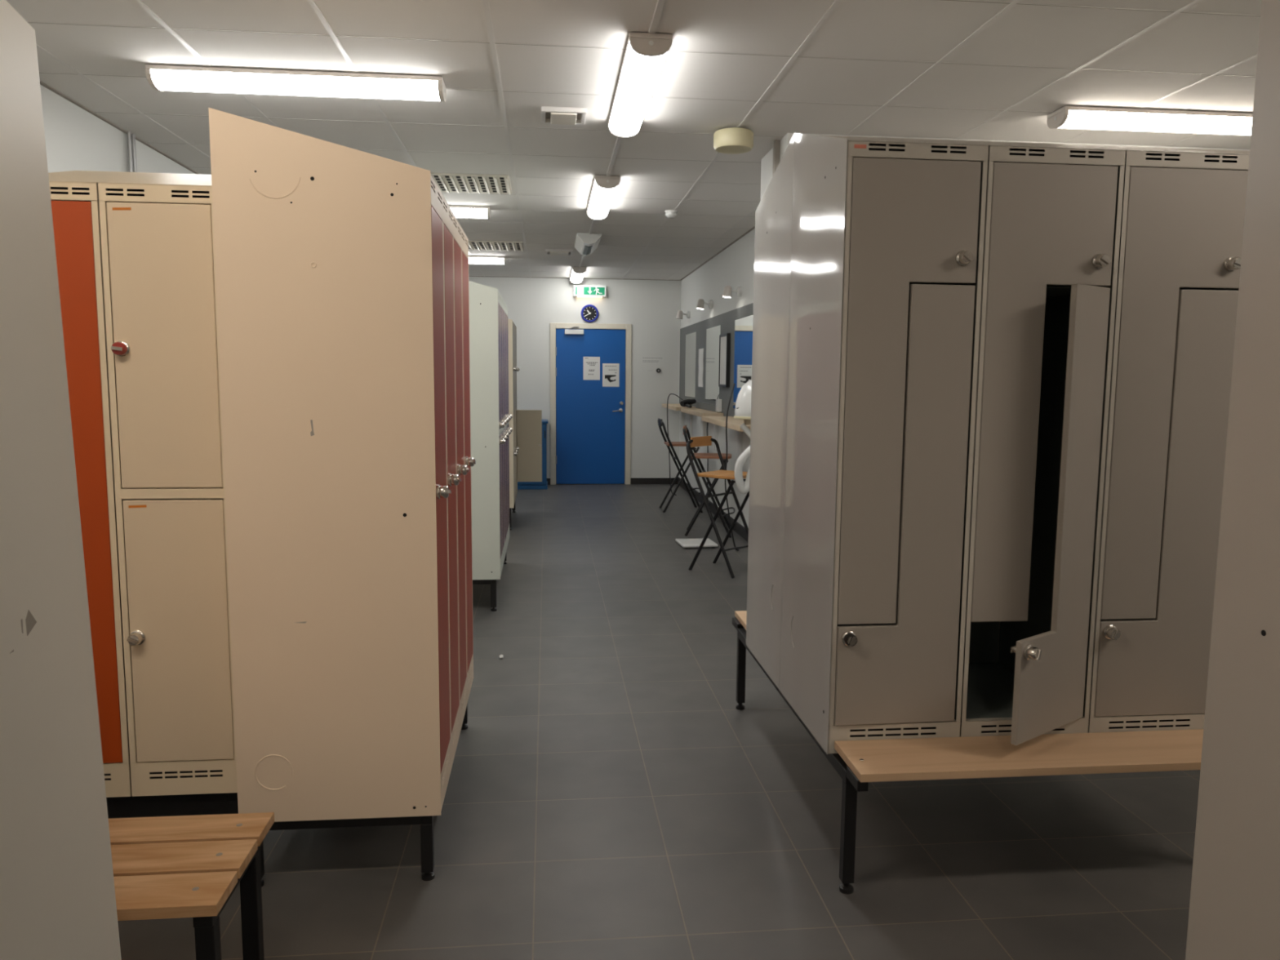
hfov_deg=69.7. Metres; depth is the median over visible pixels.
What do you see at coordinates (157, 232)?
locker
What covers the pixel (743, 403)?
hood
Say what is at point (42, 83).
trim
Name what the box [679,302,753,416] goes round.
board
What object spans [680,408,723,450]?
shelf
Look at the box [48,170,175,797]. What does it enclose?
locker
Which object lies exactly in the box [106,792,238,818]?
stand
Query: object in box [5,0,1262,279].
ceiling
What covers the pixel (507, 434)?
locker
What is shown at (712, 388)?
mirror
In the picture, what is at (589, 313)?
wall clock
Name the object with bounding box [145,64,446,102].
ceiling light
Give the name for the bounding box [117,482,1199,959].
floor
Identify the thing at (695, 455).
folding stool
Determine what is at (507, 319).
locker
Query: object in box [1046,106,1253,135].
ceiling light
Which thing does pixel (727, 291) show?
wall spotlight
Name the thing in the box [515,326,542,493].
locker
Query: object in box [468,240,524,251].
ceiling vent
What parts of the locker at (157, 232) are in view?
door, door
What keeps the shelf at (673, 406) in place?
attached to the wall at (734, 267)
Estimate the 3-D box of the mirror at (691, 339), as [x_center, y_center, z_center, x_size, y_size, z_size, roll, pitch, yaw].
[0.624,-1.418,11.343,0.006,0.777,0.820,0,6,-6]
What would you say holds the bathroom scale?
on the floor
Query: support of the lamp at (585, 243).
attached to the ceiling
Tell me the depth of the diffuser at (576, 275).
11.19 m
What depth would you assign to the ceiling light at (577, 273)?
11.05 m
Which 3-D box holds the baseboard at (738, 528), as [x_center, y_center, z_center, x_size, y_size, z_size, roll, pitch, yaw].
[0.860,0.387,9.143,0.012,0.100,6.820,0,6,-6]
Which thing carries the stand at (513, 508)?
on the floor
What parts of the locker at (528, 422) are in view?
door, door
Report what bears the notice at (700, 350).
attached to the board
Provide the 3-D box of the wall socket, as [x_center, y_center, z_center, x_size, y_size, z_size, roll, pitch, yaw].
[0.805,-0.761,9.377,0.045,0.130,0.110,0,6,-6]
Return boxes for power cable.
[706,422,708,503]
[724,383,738,550]
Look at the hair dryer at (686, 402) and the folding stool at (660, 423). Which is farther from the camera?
the hair dryer at (686, 402)
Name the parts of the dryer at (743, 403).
support arm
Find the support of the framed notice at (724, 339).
attached to the board
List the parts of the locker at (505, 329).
door, door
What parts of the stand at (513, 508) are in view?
leg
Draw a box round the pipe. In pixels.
[126,131,137,172]
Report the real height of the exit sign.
0.154 m
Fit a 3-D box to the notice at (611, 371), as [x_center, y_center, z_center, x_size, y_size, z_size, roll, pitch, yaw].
[-0.388,-1.399,12.256,0.224,0.308,0.002,0,6,-6]
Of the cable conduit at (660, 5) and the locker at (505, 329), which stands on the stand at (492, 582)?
the locker at (505, 329)
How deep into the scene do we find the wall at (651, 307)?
12.20 m
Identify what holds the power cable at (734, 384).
hanging from the shelf at (732, 424)
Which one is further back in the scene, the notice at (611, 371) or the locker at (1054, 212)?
the notice at (611, 371)
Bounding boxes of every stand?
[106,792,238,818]
[259,703,467,887]
[472,551,506,611]
[509,503,515,529]
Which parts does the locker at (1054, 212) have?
door, door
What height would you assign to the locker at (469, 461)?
1.911 m
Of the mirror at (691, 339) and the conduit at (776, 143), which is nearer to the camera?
the conduit at (776, 143)
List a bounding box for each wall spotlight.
[675,310,690,319]
[696,298,712,309]
[722,285,742,297]
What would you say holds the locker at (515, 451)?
on the stand at (513, 508)
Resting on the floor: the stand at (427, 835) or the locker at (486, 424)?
the stand at (427, 835)
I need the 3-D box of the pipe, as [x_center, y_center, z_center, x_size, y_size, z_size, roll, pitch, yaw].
[-2.757,-0.513,5.104,0.022,2.730,0.072,0,6,-6]
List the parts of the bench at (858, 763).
leg, rail, leg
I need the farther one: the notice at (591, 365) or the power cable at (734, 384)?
the notice at (591, 365)
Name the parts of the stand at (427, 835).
leg, rail, leg, rail, leg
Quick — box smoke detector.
[664,209,677,217]
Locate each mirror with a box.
[684,331,696,397]
[705,324,720,400]
[733,315,753,408]
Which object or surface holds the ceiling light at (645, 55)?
attached to the ceiling
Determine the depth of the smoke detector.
7.11 m
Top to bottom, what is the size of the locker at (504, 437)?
1.890 m
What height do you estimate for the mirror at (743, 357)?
0.825 m
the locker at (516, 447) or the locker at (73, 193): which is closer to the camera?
the locker at (73, 193)
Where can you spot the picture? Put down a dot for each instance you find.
(608, 378)
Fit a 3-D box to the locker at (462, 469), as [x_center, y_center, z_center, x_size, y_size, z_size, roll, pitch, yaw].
[-0.890,-0.081,3.223,0.588,1.911,0.300,0,6,-6]
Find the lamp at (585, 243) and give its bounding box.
[574,232,601,255]
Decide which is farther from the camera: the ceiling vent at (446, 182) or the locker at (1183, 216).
the ceiling vent at (446, 182)
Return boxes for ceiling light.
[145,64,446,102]
[448,205,490,218]
[468,255,506,264]
[569,266,586,284]
[586,175,620,220]
[608,32,672,137]
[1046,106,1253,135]
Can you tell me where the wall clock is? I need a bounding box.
[581,304,598,322]
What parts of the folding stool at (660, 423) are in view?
backrest, leg, seat, leg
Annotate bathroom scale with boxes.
[675,537,718,548]
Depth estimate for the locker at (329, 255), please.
2.48 m
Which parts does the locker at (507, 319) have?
door, door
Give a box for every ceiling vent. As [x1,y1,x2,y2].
[430,173,511,194]
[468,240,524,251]
[541,106,586,124]
[545,248,573,255]
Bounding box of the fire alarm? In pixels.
[713,127,753,154]
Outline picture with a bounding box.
[604,374,616,382]
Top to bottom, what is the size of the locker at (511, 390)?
1.884 m
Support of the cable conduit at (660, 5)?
attached to the ceiling
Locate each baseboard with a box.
[546,477,677,484]
[677,476,748,542]
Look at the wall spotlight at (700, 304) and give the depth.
9.89 m
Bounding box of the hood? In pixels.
[734,379,751,417]
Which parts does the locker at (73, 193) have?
door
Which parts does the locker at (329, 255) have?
door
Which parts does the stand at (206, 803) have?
rail, leg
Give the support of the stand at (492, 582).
on the floor
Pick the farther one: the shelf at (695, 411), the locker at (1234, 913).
the shelf at (695, 411)
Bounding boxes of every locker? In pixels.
[0,0,121,959]
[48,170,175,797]
[97,173,237,796]
[208,107,451,822]
[442,195,461,767]
[453,213,469,730]
[461,227,475,700]
[468,280,505,579]
[500,294,507,568]
[502,297,509,558]
[504,302,511,551]
[506,305,512,541]
[507,318,517,507]
[513,322,518,503]
[514,324,519,497]
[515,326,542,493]
[746,133,1249,689]
[779,133,989,754]
[920,138,1126,745]
[1036,142,1249,733]
[1185,0,1279,959]
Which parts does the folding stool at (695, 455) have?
leg, leg, seat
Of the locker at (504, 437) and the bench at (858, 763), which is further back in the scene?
the locker at (504, 437)
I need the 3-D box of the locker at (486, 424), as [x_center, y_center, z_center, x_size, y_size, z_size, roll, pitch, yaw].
[-1.123,-0.347,5.662,0.590,1.896,0.302,0,6,-6]
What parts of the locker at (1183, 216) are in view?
door, door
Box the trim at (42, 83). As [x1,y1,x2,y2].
[40,80,755,280]
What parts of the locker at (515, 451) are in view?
door, door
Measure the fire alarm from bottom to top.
0.100 m
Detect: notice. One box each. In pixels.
[582,356,599,380]
[602,363,619,386]
[642,356,662,373]
[697,348,703,386]
[718,333,730,386]
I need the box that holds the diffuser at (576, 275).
[570,269,584,283]
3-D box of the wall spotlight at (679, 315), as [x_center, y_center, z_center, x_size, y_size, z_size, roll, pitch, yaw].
[0.536,-2.063,11.473,0.174,0.109,0.090,0,6,-6]
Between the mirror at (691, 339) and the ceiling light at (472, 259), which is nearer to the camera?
the ceiling light at (472, 259)
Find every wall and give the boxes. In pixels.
[40,84,195,173]
[468,276,680,480]
[678,228,755,527]
[760,133,1249,200]
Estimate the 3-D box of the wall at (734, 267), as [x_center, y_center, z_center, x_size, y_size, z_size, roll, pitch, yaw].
[0.937,-0.920,9.003,0.120,2.730,6.820,0,6,-6]
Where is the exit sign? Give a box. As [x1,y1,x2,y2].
[573,284,606,297]
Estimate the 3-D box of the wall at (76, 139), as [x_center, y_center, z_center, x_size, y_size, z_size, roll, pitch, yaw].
[-2.746,-0.422,4.286,0.100,2.730,15.520,0,6,-6]
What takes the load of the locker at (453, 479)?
on the stand at (427, 835)
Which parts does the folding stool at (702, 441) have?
backrest, leg, seat, leg, leg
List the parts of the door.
handle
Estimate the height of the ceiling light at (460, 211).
0.078 m
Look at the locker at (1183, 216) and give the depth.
2.67 m
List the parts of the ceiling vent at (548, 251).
baffle plate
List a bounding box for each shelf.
[662,403,695,437]
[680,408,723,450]
[701,416,751,457]
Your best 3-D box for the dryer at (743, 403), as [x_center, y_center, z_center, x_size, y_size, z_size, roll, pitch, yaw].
[0.883,-0.317,6.612,0.423,0.828,0.356,3,7,23]
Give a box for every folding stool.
[657,417,702,512]
[682,425,734,537]
[686,435,749,578]
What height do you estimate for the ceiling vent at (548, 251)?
0.030 m
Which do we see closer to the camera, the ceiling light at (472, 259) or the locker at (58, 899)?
the locker at (58, 899)
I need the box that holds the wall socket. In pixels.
[715,399,721,412]
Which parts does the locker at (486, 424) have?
door, door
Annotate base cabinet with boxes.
[517,419,547,489]
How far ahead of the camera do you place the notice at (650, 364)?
12.30 m
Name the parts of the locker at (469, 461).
door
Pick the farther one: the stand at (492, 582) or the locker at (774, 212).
the stand at (492, 582)
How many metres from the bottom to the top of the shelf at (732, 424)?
0.404 m
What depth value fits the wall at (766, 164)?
5.03 m
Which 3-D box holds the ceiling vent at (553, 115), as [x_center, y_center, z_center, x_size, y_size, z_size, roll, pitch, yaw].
[-0.376,-1.786,4.514,0.216,0.030,0.216,0,6,-6]
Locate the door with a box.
[550,322,631,484]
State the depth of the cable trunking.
10.00 m
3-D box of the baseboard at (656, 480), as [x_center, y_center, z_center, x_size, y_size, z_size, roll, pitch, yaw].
[-1.480,0.020,12.307,4.030,0.085,0.012,0,6,-6]
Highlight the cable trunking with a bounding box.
[696,401,717,412]
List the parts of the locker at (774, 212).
panel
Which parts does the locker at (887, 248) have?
panel, door, door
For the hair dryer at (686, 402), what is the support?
on the shelf at (695, 411)
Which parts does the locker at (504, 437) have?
door, door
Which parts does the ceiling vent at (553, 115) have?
plate, baffle plate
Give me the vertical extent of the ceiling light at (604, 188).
0.078 m
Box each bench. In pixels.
[108,812,274,959]
[732,610,1203,893]
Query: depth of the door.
12.28 m
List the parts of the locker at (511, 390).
panel, door, door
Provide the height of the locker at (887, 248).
1.888 m
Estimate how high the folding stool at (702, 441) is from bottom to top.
1.006 m
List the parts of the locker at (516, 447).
door, door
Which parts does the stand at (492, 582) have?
rail, leg, rail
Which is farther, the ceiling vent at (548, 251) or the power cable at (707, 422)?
the power cable at (707, 422)
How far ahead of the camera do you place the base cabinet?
11.78 m
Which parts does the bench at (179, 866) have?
leg, leg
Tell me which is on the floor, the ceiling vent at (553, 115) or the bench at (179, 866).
the bench at (179, 866)
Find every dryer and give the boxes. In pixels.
[666,393,696,495]
[733,379,751,493]
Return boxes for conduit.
[578,0,665,267]
[772,139,780,176]
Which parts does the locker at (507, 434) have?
door, door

